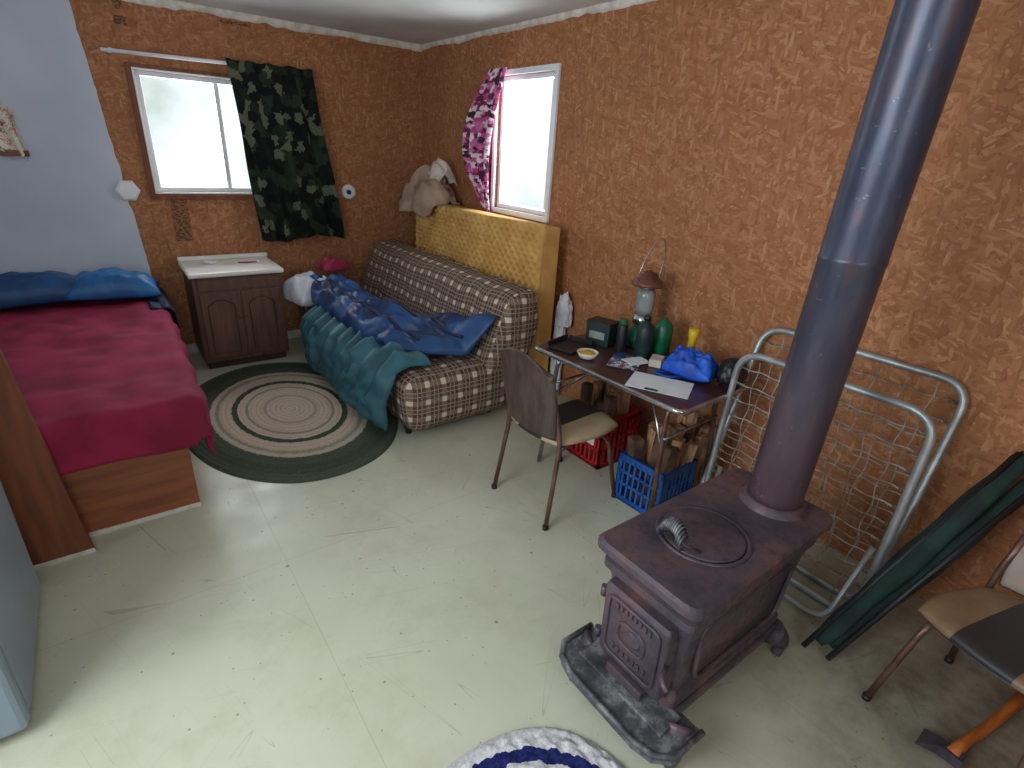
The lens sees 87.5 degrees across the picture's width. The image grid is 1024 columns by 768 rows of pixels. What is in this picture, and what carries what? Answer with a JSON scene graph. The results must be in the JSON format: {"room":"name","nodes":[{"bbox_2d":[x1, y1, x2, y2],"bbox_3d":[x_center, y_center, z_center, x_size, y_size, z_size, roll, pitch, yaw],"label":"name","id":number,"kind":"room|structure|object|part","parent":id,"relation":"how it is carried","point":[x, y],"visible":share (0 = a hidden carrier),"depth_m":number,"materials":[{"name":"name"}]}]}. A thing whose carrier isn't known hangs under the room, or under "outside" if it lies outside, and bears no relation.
{"room":"cabin interior","nodes":[
{"label":"cabin interior","id":0,"kind":"room"},
{"bbox_2d":[0,0,151,275],"bbox_3d":[-3.263,-1.194,3.355,1.590,2.430,0.012,-14,29,-34],"label":"painted panel","id":1,"kind":"object","parent":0,"point":[61,210],"depth_m":3.47,"materials":[{"name":"paint"}]},
{"bbox_2d":[0,105,29,160],"bbox_3d":[-3.128,-1.552,3.252,0.230,0.356,0.044,-14,29,-34],"label":"dish towel","id":2,"kind":"object","parent":1,"relation":"hanging from","point":[10,143],"visible":1,"depth_m":3.29,"materials":[{"name":"fabric"}]},
{"bbox_2d":[69,0,422,344],"bbox_3d":[-2.409,-1.433,4.027,4.050,2.430,0.120,-14,29,-34],"label":"wall","id":3,"kind":"structure","parent":0,"point":[369,95],"depth_m":4.22,"materials":[{"name":"wood"}]},
{"bbox_2d":[115,180,139,200],"bbox_3d":[-2.675,-1.346,3.726,0.150,0.130,0.038,-14,29,-34],"label":"detector","id":4,"kind":"object","parent":3,"relation":"attached to","point":[127,190],"visible":1,"depth_m":3.71,"materials":[{"name":"white paint"}]},
{"bbox_2d":[124,63,154,194],"bbox_3d":[-2.550,-1.720,3.676,0.031,0.840,0.020,-14,29,-34],"label":"board","id":5,"kind":"object","parent":3,"relation":"attached to","point":[127,65],"visible":1,"depth_m":3.65,"materials":[{"name":"brown wood"}]},
{"bbox_2d":[135,75,160,186],"bbox_3d":[-2.554,-1.759,3.750,0.032,0.706,0.080,-14,29,-34],"label":"frame","id":6,"kind":"object","parent":3,"relation":"attached to","point":[137,77],"visible":0.76,"depth_m":3.71,"materials":[{"name":"plastic"}]},
{"bbox_2d":[124,62,229,77],"bbox_3d":[-2.087,-2.207,3.818,1.125,0.021,0.018,-14,29,-34],"label":"trim","id":7,"kind":"structure","parent":3,"relation":"attached to","point":[131,64],"depth_m":3.67,"materials":[{"name":"brown wood"}]},
{"bbox_2d":[111,0,250,240],"bbox_3d":[-2.243,-1.822,3.890,0.825,1.510,0.002,-14,29,-34],"label":"stamp","id":8,"kind":"object","parent":3,"relation":"attached to","point":[179,208],"visible":1,"depth_m":3.97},
{"bbox_2d":[131,67,231,187],"bbox_3d":[-2.138,-1.871,4.012,1.064,0.750,0.115,-14,29,-34],"label":"window","id":9,"kind":"structure","parent":3,"relation":"in","point":[149,73],"depth_m":3.84,"materials":[{"name":"plastic"}]},
{"bbox_3d":[-2.087,-2.191,3.828,1.064,0.012,0.015,-14,29,-34],"label":"casing","id":10,"kind":"part","parent":9,"relation":"part of","materials":[{"name":"plastic"}]},
{"bbox_3d":[-2.176,-1.853,4.020,0.030,0.706,0.050,-14,29,-34],"label":"mullion","id":11,"kind":"part","parent":9,"relation":"part of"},
{"bbox_2d":[131,69,251,193],"bbox_3d":[-2.110,-1.827,3.987,1.064,0.782,0.015,-14,29,-34],"label":"window frame","id":12,"kind":"structure","parent":3,"relation":"attached to","point":[132,70],"depth_m":3.78,"materials":[{"name":"plastic"}]},
{"bbox_2d":[151,194,252,199],"bbox_3d":[-2.133,-1.449,4.147,1.125,0.035,0.022,-14,29,-34],"label":"board","id":13,"kind":"object","parent":3,"relation":"attached to","point":[153,196],"visible":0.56,"depth_m":4.00,"materials":[{"name":"brown wood"}]},
{"bbox_2d":[156,186,251,191],"bbox_3d":[-2.171,-1.519,4.181,1.040,0.032,0.080,-14,29,-34],"label":"frame","id":14,"kind":"object","parent":3,"relation":"attached to","point":[162,188],"visible":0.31,"depth_m":4.02,"materials":[{"name":"plastic"}]},
{"bbox_2d":[177,252,266,261],"bbox_3d":[-2.271,-1.003,4.219,0.640,0.035,0.030,-14,29,-34],"label":"backsplash","id":15,"kind":"structure","parent":3,"relation":"attached to","point":[263,254],"depth_m":4.20,"materials":[{"name":"white laminate"}]},
{"bbox_2d":[100,47,344,241],"bbox_3d":[-2.034,-1.711,4.016,1.469,1.270,0.144,-14,29,-34],"label":"curtain","id":16,"kind":"object","parent":3,"relation":"attached to","point":[291,177],"visible":1,"depth_m":4.14,"materials":[{"name":"fabric"}]},
{"bbox_3d":[-2.090,-2.238,3.709,1.240,0.046,0.024,-14,29,-34],"label":"rod","id":17,"kind":"part","parent":16,"relation":"part of","materials":[{"name":"plastic"}]},
{"bbox_2d":[186,329,300,352],"bbox_3d":[-1.806,-0.483,4.891,2.240,0.070,0.015,-14,29,-34],"label":"baseboard","id":18,"kind":"structure","parent":3,"relation":"attached to","point":[193,347],"depth_m":4.75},
{"bbox_2d":[123,0,421,51],"bbox_3d":[-1.739,-2.630,3.898,2.410,0.057,0.017,-14,29,-34],"label":"trim","id":19,"kind":"structure","parent":3,"relation":"attached to","point":[170,4],"depth_m":3.91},
{"bbox_2d":[342,185,355,198],"bbox_3d":[-1.411,-1.661,4.629,0.120,0.120,0.028,-14,29,-34],"label":"air vent","id":20,"kind":"object","parent":3,"relation":"in","point":[348,191],"visible":1,"depth_m":4.62,"materials":[{"name":"white paint"}]},
{"bbox_2d":[175,0,615,44],"bbox_3d":[-0.410,-1.441,1.164,4.050,0.100,6.630,-14,29,-34],"label":"ceiling","id":21,"kind":"structure","parent":0,"point":[420,22],"depth_m":3.53,"materials":[{"name":"white paint"}]},
{"bbox_2d":[0,337,1023,767],"bbox_3d":[-0.555,0.874,2.174,4.050,0.100,6.630,-14,29,-34],"label":"floor","id":22,"kind":"structure","parent":0,"point":[400,609],"depth_m":1.95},
{"bbox_2d":[0,481,39,738],"bbox_3d":[-1.800,0.318,1.329,0.635,1.450,0.709,-14,29,-34],"label":"refrigerator","id":23,"kind":"object","parent":22,"relation":"on","point":[19,582],"visible":1,"depth_m":1.66,"materials":[{"name":"metal"}]},
{"bbox_3d":[-1.629,0.406,1.114,0.635,1.420,0.055,-14,29,-34],"label":"door","id":24,"kind":"part","parent":23,"relation":"part of","materials":[{"name":"metal"}]},
{"bbox_2d":[0,348,95,569],"bbox_3d":[-1.872,0.118,1.901,0.360,1.350,0.043,-14,29,-34],"label":"board","id":25,"kind":"object","parent":22,"relation":"on","point":[51,527],"visible":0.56,"depth_m":2.05,"materials":[{"name":"brown wood"}]},
{"bbox_2d":[0,286,215,536],"bbox_3d":[-2.603,0.053,2.896,1.550,0.591,2.260,-14,29,-34],"label":"bed","id":26,"kind":"object","parent":22,"relation":"on","point":[110,387],"visible":0.86,"depth_m":2.43,"materials":[{"name":"red fabric"}]},
{"bbox_2d":[0,270,76,308],"bbox_3d":[-3.081,-0.604,3.345,0.812,0.194,0.424,-14,29,-34],"label":"pillow","id":27,"kind":"object","parent":26,"relation":"on","point":[17,289],"visible":0.8,"depth_m":3.28,"materials":[{"name":"blue fabric"}]},
{"bbox_2d":[65,267,161,299],"bbox_3d":[-2.672,-0.681,3.586,0.520,0.198,0.340,-12,28,-31],"label":"pillow","id":28,"kind":"object","parent":26,"relation":"on","point":[111,282],"visible":0.95,"depth_m":3.49,"materials":[{"name":"blue fabric"}]},
{"bbox_3d":[-2.050,0.551,2.127,1.380,0.333,0.020,-14,29,-34],"label":"panel","id":29,"kind":"part","parent":26,"relation":"part of","materials":[{"name":"brown wood"}]},
{"bbox_2d":[177,252,288,368],"bbox_3d":[-2.151,-0.582,4.193,0.640,0.770,0.507,-14,29,-34],"label":"vanity cabinet","id":30,"kind":"object","parent":22,"relation":"on","point":[237,310],"visible":1,"depth_m":4.03,"materials":[{"name":"brown laminate"}]},
{"bbox_3d":[-2.135,-0.435,3.976,0.265,0.495,0.014,-14,29,-34],"label":"door","id":31,"kind":"part","parent":30,"relation":"part of","materials":[{"name":"brown wood"}]},
{"bbox_2d":[178,257,283,278],"bbox_3d":[-2.136,-0.889,4.064,0.640,0.035,0.495,-14,29,-34],"label":"countertop","id":32,"kind":"structure","parent":30,"relation":"on","point":[223,267],"depth_m":3.98,"materials":[{"name":"white stone"}]},
{"bbox_2d":[202,259,217,263],"bbox_3d":[-2.288,-0.925,4.057,0.104,0.020,0.104,-14,29,-34],"label":"soap dish","id":33,"kind":"object","parent":32,"relation":"on","point":[209,261],"visible":1,"depth_m":4.06,"materials":[{"name":"white ceramic"}]},
{"bbox_2d":[238,260,258,262],"bbox_3d":[-2.033,-0.944,4.130,0.148,0.020,0.032,-9,27,-27],"label":"toothbrush","id":34,"kind":"object","parent":32,"relation":"on","point":[256,260],"visible":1,"depth_m":4.12,"materials":[{"name":"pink plastic"}]},
{"bbox_3d":[-2.009,-0.740,3.935,0.540,0.080,0.008,-14,29,-34],"label":"false drawer","id":35,"kind":"part","parent":30,"relation":"part of","materials":[{"name":"brown wood"}]},
{"bbox_3d":[-1.914,-0.488,4.131,0.265,0.495,0.014,-14,29,-34],"label":"door","id":36,"kind":"part","parent":30,"relation":"part of","materials":[{"name":"brown wood"}]},
{"bbox_2d":[189,362,397,483],"bbox_3d":[-1.461,0.164,3.527,1.284,0.012,1.818,-14,29,-34],"label":"oval rug","id":37,"kind":"object","parent":22,"relation":"on","point":[280,422],"visible":0.88,"depth_m":3.29,"materials":[{"name":"beige fabric"}]},
{"bbox_2d":[299,239,537,433],"bbox_3d":[-0.823,-0.476,4.010,0.958,0.874,2.141,-14,29,-34],"label":"plaid sofa","id":38,"kind":"object","parent":22,"relation":"on","point":[452,388],"visible":0.48,"depth_m":3.37,"materials":[{"name":"fabric"}]},
{"bbox_2d":[300,306,431,431],"bbox_3d":[-1.059,-0.191,3.630,0.420,0.509,1.482,-14,29,-34],"label":"blanket","id":39,"kind":"object","parent":38,"relation":"on","point":[362,371],"visible":0.75,"depth_m":3.23,"materials":[{"name":"teal fabric"}]},
{"bbox_3d":[-0.916,-0.290,4.045,0.773,0.393,2.110,-14,29,-34],"label":"seat","id":40,"kind":"part","parent":38,"relation":"part of","materials":[{"name":"fabric"}]},
{"bbox_2d":[310,273,497,355],"bbox_3d":[-1.014,-0.564,3.812,0.585,0.285,2.121,-17,31,-39],"label":"sleeping bag","id":41,"kind":"object","parent":38,"relation":"on","point":[352,305],"visible":0.91,"depth_m":3.35,"materials":[{"name":"blue fabric"}]},
{"bbox_2d":[282,271,326,306],"bbox_3d":[-1.587,-0.762,4.213,0.420,0.239,0.360,23,30,37],"label":"sofa pillow","id":42,"kind":"object","parent":41,"relation":"in","point":[297,289],"visible":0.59,"depth_m":4.09,"materials":[{"name":"white fabric"}]},
{"bbox_2d":[315,257,350,271],"bbox_3d":[-1.509,-1.016,4.511,0.160,0.117,0.260,23,30,37],"label":"cushion","id":43,"kind":"object","parent":41,"relation":"on","point":[332,264],"visible":1,"depth_m":4.46,"materials":[{"name":"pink fabric"}]},
{"bbox_3d":[-1.131,-0.606,3.781,0.145,0.150,1.706,-15,29,-36],"label":"zip trim","id":44,"kind":"part","parent":41,"relation":"part of","materials":[{"name":"blue fabric"}]},
{"bbox_3d":[-0.910,-0.606,3.814,0.157,0.125,1.722,-16,30,-38],"label":"zip trim","id":45,"kind":"part","parent":41,"relation":"part of","materials":[{"name":"blue fabric"}]},
{"bbox_3d":[-0.593,-0.685,4.095,0.411,0.533,2.140,-14,29,-34],"label":"backrest","id":46,"kind":"part","parent":38,"relation":"part of","materials":[{"name":"fabric"}]},
{"bbox_2d":[415,204,559,370],"bbox_3d":[-0.312,-0.758,4.263,0.186,1.217,1.760,-14,29,-34],"label":"mattress","id":47,"kind":"object","parent":22,"relation":"on","point":[524,253],"visible":0.3,"depth_m":3.75,"materials":[{"name":"yellow fabric"}]},
{"bbox_2d":[398,158,459,216],"bbox_3d":[-0.712,-1.675,4.522,0.398,0.457,0.629,-14,29,-34],"label":"jacket","id":48,"kind":"object","parent":47,"relation":"on","point":[429,187],"visible":1,"depth_m":4.36,"materials":[{"name":"beige fabric"}]},
{"bbox_2d":[447,727,624,767],"bbox_3d":[0.099,1.229,1.282,0.767,0.037,0.823,-14,29,-34],"label":"mat","id":49,"kind":"object","parent":22,"relation":"on","point":[530,747],"visible":1,"depth_m":1.59,"materials":[{"name":"white fabric"}]},
{"bbox_2d":[491,348,618,530],"bbox_3d":[0.227,0.186,2.662,0.566,0.860,0.454,-15,30,-36],"label":"dining chair","id":50,"kind":"object","parent":22,"relation":"on","point":[534,404],"visible":1,"depth_m":2.48,"materials":[{"name":"plastic"}]},
{"bbox_3d":[-0.044,0.238,2.720,0.080,0.678,0.052,-15,30,-36],"label":"leg","id":51,"kind":"part","parent":50,"relation":"part of","materials":[{"name":"brown metal"}]},
{"bbox_3d":[0.192,0.370,2.452,0.080,0.678,0.052,-15,30,-36],"label":"leg","id":52,"kind":"part","parent":50,"relation":"part of","materials":[{"name":"brown metal"}]},
{"bbox_3d":[0.253,0.168,2.677,0.452,0.049,0.454,-15,30,-36],"label":"seat","id":53,"kind":"part","parent":50,"relation":"part of","materials":[{"name":"plastic"}]},
{"bbox_3d":[0.375,0.432,2.654,0.441,0.426,0.052,-13,28,-33],"label":"leg","id":54,"kind":"part","parent":50,"relation":"part of","materials":[{"name":"brown metal"}]},
{"bbox_2d":[549,292,572,394],"bbox_3d":[0.337,-0.270,3.779,0.091,0.781,0.160,-14,29,-34],"label":"plastic bag","id":55,"kind":"object","parent":22,"relation":"on","point":[563,317],"visible":0.58,"depth_m":3.66,"materials":[{"name":"white plastic"}]},
{"bbox_2d":[566,405,641,469],"bbox_3d":[0.535,0.273,3.207,0.322,0.300,0.300,-14,29,-34],"label":"crate","id":56,"kind":"object","parent":22,"relation":"on","point":[635,414],"visible":0.39,"depth_m":3.10,"materials":[{"name":"red plastic"}]},
{"bbox_2d":[534,333,749,509],"bbox_3d":[0.609,0.212,2.851,0.585,0.698,0.965,-15,30,-37],"label":"folding table","id":57,"kind":"object","parent":22,"relation":"on","point":[702,395],"visible":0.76,"depth_m":2.52,"materials":[{"name":"brown wood"}]},
{"bbox_2d":[547,334,592,354],"bbox_3d":[0.310,-0.214,2.865,0.169,0.035,0.200,21,29,34],"label":"tray","id":58,"kind":"object","parent":57,"relation":"on","point":[570,345],"visible":0.98,"depth_m":2.88,"materials":[{"name":"black plastic"}]},
{"bbox_3d":[0.373,0.103,3.115,0.504,0.658,0.065,-15,30,-37],"label":"leg frame","id":59,"kind":"part","parent":57,"relation":"part of","materials":[{"name":"silver metal"}]},
{"bbox_2d":[577,348,598,359],"bbox_3d":[0.385,-0.151,2.725,0.110,0.040,0.109,-14,29,-34],"label":"bowl","id":60,"kind":"object","parent":57,"relation":"on","point":[584,353],"visible":1,"depth_m":2.71,"materials":[{"name":"white ceramic"}]},
{"bbox_2d":[585,316,619,347],"bbox_3d":[0.492,-0.285,2.934,0.146,0.132,0.116,19,28,32],"label":"storage box","id":61,"kind":"object","parent":57,"relation":"on","point":[602,331],"visible":0.92,"depth_m":2.89,"materials":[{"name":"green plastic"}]},
{"bbox_3d":[0.496,-0.340,2.910,0.146,0.014,0.116,19,28,32],"label":"lid","id":62,"kind":"part","parent":61,"relation":"part of","materials":[{"name":"black plastic"}]},
{"bbox_2d":[615,318,628,352],"bbox_3d":[0.579,-0.256,2.819,0.054,0.180,0.054,-14,29,-34],"label":"spray can","id":63,"kind":"object","parent":57,"relation":"on","point":[622,331],"visible":0.98,"depth_m":2.80,"materials":[{"name":"black metal"}]},
{"bbox_3d":[0.584,-0.325,2.789,0.044,0.030,0.044,-14,29,-34],"label":"lid","id":64,"kind":"part","parent":63,"relation":"part of","materials":[{"name":"green paint"}]},
{"bbox_2d":[607,352,648,370],"bbox_3d":[0.595,-0.113,2.694,0.200,0.012,0.203,12,25,19],"label":"magazine","id":65,"kind":"object","parent":57,"relation":"on","point":[622,360],"visible":0.93,"depth_m":2.69,"materials":[{"name":"paper"}]},
{"bbox_2d":[633,315,654,357],"bbox_3d":[0.686,-0.245,2.760,0.090,0.220,0.089,-14,29,-34],"label":"bottle","id":66,"kind":"object","parent":57,"relation":"on","point":[645,333],"visible":0.99,"depth_m":2.73,"materials":[{"name":"green metal"}]},
{"bbox_2d":[626,238,666,347],"bbox_3d":[0.718,-0.481,2.850,0.181,0.583,0.176,-14,29,-34],"label":"lantern","id":67,"kind":"object","parent":57,"relation":"on","point":[648,281],"visible":0.86,"depth_m":2.82,"materials":[{"name":"green paint"}]},
{"bbox_3d":[0.713,-0.443,2.865,0.100,0.140,0.100,-14,29,-34],"label":"globe","id":68,"kind":"part","parent":67,"relation":"part of","materials":[{"name":"clear glass"}]},
{"bbox_2d":[648,354,664,368],"bbox_3d":[0.728,-0.115,2.692,0.060,0.040,0.090,13,25,21],"label":"carton","id":69,"kind":"object","parent":57,"relation":"on","point":[656,361],"visible":0.94,"depth_m":2.66,"materials":[{"name":"beige cardboard"}]},
{"bbox_2d":[625,371,693,399],"bbox_3d":[0.680,0.002,2.462,0.280,0.003,0.200,14,26,22],"label":"sheet","id":70,"kind":"object","parent":57,"relation":"on","point":[658,384],"visible":1,"depth_m":2.45,"materials":[{"name":"paper"}]},
{"bbox_2d":[651,317,673,355],"bbox_3d":[0.794,-0.253,2.817,0.096,0.200,0.095,-14,29,-34],"label":"cylinder","id":71,"kind":"object","parent":57,"relation":"on","point":[664,328],"visible":0.94,"depth_m":2.78,"materials":[{"name":"green paint"}]},
{"bbox_3d":[0.842,0.357,2.602,0.504,0.658,0.065,-15,30,-37],"label":"leg frame","id":72,"kind":"part","parent":57,"relation":"part of","materials":[{"name":"silver metal"}]},
{"bbox_2d":[653,345,718,381],"bbox_3d":[0.842,-0.101,2.555,0.264,0.142,0.210,21,29,34],"label":"pouch","id":73,"kind":"object","parent":57,"relation":"on","point":[688,363],"visible":0.97,"depth_m":2.51,"materials":[{"name":"blue plastic"}]},
{"bbox_2d":[687,328,699,348],"bbox_3d":[0.912,-0.194,2.721,0.052,0.182,0.052,-14,29,-34],"label":"flashlight","id":74,"kind":"object","parent":57,"relation":"on","point":[693,334],"visible":0.63,"depth_m":2.69,"materials":[{"name":"plastic"}]},
{"bbox_2d":[716,358,747,386],"bbox_3d":[1.007,-0.060,2.474,0.193,0.124,0.123,-14,29,-34],"label":"hat","id":75,"kind":"object","parent":57,"relation":"on","point":[724,372],"visible":0.76,"depth_m":2.44,"materials":[{"name":"black fabric"}]},
{"bbox_2d":[575,380,730,509],"bbox_3d":[0.698,0.279,2.981,0.502,0.458,0.813,-14,29,-34],"label":"firewood pile","id":76,"kind":"object","parent":22,"relation":"on","point":[679,450],"visible":0.49,"depth_m":2.77,"materials":[{"name":"brown wood"}]},
{"bbox_2d":[615,441,697,512],"bbox_3d":[0.740,0.490,2.776,0.280,0.270,0.280,-15,30,-37],"label":"crate","id":77,"kind":"object","parent":22,"relation":"on","point":[689,468],"visible":0.61,"depth_m":2.69,"materials":[{"name":"blue plastic"}]},
{"bbox_2d":[559,468,833,767],"bbox_3d":[0.605,0.680,1.751,0.835,0.719,0.480,-14,29,-34],"label":"wood stove","id":78,"kind":"object","parent":22,"relation":"on","point":[701,577],"visible":0.99,"depth_m":1.59,"materials":[{"name":"metal"}]},
{"bbox_3d":[0.266,0.923,1.848,0.108,0.158,0.099,-14,29,-34],"label":"leg","id":79,"kind":"part","parent":78,"relation":"part of","materials":[{"name":"metal"}]},
{"bbox_3d":[0.361,0.939,1.678,0.100,0.013,0.340,-14,29,-34],"label":"lip plate","id":80,"kind":"part","parent":78,"relation":"part of","materials":[{"name":"grey metal"}]},
{"bbox_3d":[0.376,0.754,1.600,0.072,0.285,0.240,-14,29,-34],"label":"door","id":81,"kind":"part","parent":78,"relation":"part of","materials":[{"name":"metal"}]},
{"bbox_3d":[0.479,1.050,1.587,0.108,0.158,0.099,-14,29,-34],"label":"leg","id":82,"kind":"part","parent":78,"relation":"part of","materials":[{"name":"metal"}]},
{"bbox_3d":[0.577,0.453,1.618,0.248,0.009,0.248,-14,29,-34],"label":"lid","id":83,"kind":"part","parent":78,"relation":"part of","materials":[{"name":"metal"}]},
{"bbox_3d":[0.653,0.459,1.675,0.755,0.042,0.370,-14,29,-34],"label":"plate","id":84,"kind":"part","parent":78,"relation":"part of","materials":[{"name":"metal"}]},
{"bbox_3d":[0.948,0.922,1.949,0.108,0.158,0.099,-14,29,-34],"label":"leg","id":85,"kind":"part","parent":78,"relation":"part of","materials":[{"name":"metal"}]},
{"bbox_2d":[748,0,981,510],"bbox_3d":[0.965,-0.440,1.435,0.280,1.790,0.280,-14,29,-34],"label":"pipe","id":86,"kind":"object","parent":78,"relation":"on","point":[924,43],"visible":1,"depth_m":1.39,"materials":[{"name":"metal"}]},
{"bbox_2d":[703,353,936,616],"bbox_3d":[1.136,0.407,2.203,0.186,0.923,0.769,-14,29,-34],"label":"frame","id":87,"kind":"object","parent":22,"relation":"on","point":[924,454],"visible":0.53,"depth_m":2.05,"materials":[{"name":"metal"}]},
{"bbox_2d":[699,327,968,597],"bbox_3d":[1.331,0.317,2.388,0.300,0.964,0.850,-14,29,-34],"label":"frame","id":88,"kind":"object","parent":22,"relation":"on","point":[953,425],"visible":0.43,"depth_m":2.17,"materials":[{"name":"metal"}]},
{"bbox_2d":[801,451,1023,660],"bbox_3d":[1.459,0.621,1.922,0.726,0.779,0.130,-2,24,-13],"label":"cot","id":89,"kind":"object","parent":22,"relation":"on","point":[982,507],"visible":1,"depth_m":1.91,"materials":[{"name":"green fabric"}]},
{"bbox_2d":[861,530,1023,767],"bbox_3d":[1.538,0.767,1.606,0.521,0.791,0.418,-6,25,-22],"label":"dining chair","id":90,"kind":"object","parent":22,"relation":"on","point":[986,623],"visible":1,"depth_m":1.65,"materials":[{"name":"plastic"}]},
{"bbox_3d":[1.411,0.887,1.805,0.405,0.392,0.048,-5,25,-19],"label":"leg","id":91,"kind":"part","parent":90,"relation":"part of","materials":[{"name":"brown metal"}]},
{"bbox_3d":[1.510,0.759,1.591,0.415,0.045,0.418,-6,25,-22],"label":"seat","id":92,"kind":"part","parent":90,"relation":"part of","materials":[{"name":"leather"}]},
{"bbox_3d":[1.627,0.753,1.849,0.074,0.624,0.048,-6,25,-22],"label":"leg","id":93,"kind":"part","parent":90,"relation":"part of","materials":[{"name":"brown metal"}]},
{"bbox_3d":[1.539,1.018,1.523,0.405,0.392,0.048,-8,26,-25],"label":"leg","id":94,"kind":"part","parent":90,"relation":"part of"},
{"bbox_2d":[915,691,1023,767],"bbox_3d":[1.523,1.098,1.760,0.538,0.056,0.116,-9,27,-27],"label":"hatchet","id":95,"kind":"object","parent":22,"relation":"on","point":[953,753],"visible":0.98,"depth_m":1.68,"materials":[{"name":"orange wood"}]},
{"bbox_3d":[1.560,1.107,1.746,0.489,0.056,0.040,-9,26,-26],"label":"handle","id":96,"kind":"part","parent":95,"relation":"part of","materials":[{"name":"orange wood"}]},
{"bbox_2d":[422,0,1023,602],"bbox_3d":[1.097,-0.666,2.773,0.120,2.430,6.390,-14,29,-34],"label":"wall","id":97,"kind":"structure","parent":0,"point":[721,131],"depth_m":2.45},
{"bbox_2d":[497,82,512,202],"bbox_3d":[-0.053,-1.799,4.027,0.080,0.826,0.032,-14,29,-34],"label":"frame","id":98,"kind":"object","parent":97,"relation":"attached to","point":[507,87],"visible":0.91,"depth_m":4.00,"materials":[{"name":"plastic"}]},
{"bbox_2d":[497,203,543,215],"bbox_3d":[0.099,-1.300,3.981,0.080,0.032,0.630,-14,29,-34],"label":"frame","id":99,"kind":"object","parent":97,"relation":"attached to","point":[521,208],"visible":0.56,"depth_m":3.96,"materials":[{"name":"plastic"}]},
{"bbox_2d":[490,69,560,222],"bbox_3d":[0.066,-1.663,3.778,0.020,0.925,0.700,-14,29,-34],"label":"window frame","id":100,"kind":"structure","parent":97,"relation":"attached to","point":[557,72],"depth_m":3.68,"materials":[{"name":"plastic"}]},
{"bbox_2d":[503,63,561,82],"bbox_3d":[0.133,-2.098,3.620,0.120,0.067,0.700,-14,29,-34],"label":"window","id":101,"kind":"structure","parent":97,"relation":"in","point":[549,67],"depth_m":3.57,"materials":[{"name":"plastic"}]},
{"bbox_2d":[462,67,506,211],"bbox_3d":[-0.237,-1.810,4.038,0.075,0.982,0.531,-14,29,-34],"label":"curtain","id":102,"kind":"object","parent":101,"relation":"hanging from","point":[477,131],"visible":0.98,"depth_m":4.00,"materials":[{"name":"fabric"}]},
{"bbox_3d":[0.148,-2.086,3.639,0.080,0.032,0.630,-14,29,-34],"label":"frame","id":103,"kind":"part","parent":101,"relation":"part of","materials":[{"name":"plastic"}]},
{"bbox_3d":[0.094,-2.103,3.586,0.020,0.035,0.700,-14,29,-34],"label":"casing","id":104,"kind":"part","parent":101,"relation":"part of","materials":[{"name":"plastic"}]},
{"bbox_2d":[543,78,554,209],"bbox_3d":[0.273,-1.607,3.635,0.040,0.820,0.040,-14,29,-34],"label":"bar","id":105,"kind":"object","parent":101,"relation":"attached to","point":[554,78],"visible":0.2,"depth_m":3.62,"materials":[{"name":"plastic"}]},
{"bbox_2d":[421,0,656,49],"bbox_3d":[1.111,-1.741,2.260,0.017,0.050,6.390,-14,29,-34],"label":"trim","id":106,"kind":"structure","parent":97,"relation":"attached to","point":[618,4],"depth_m":3.38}
]}

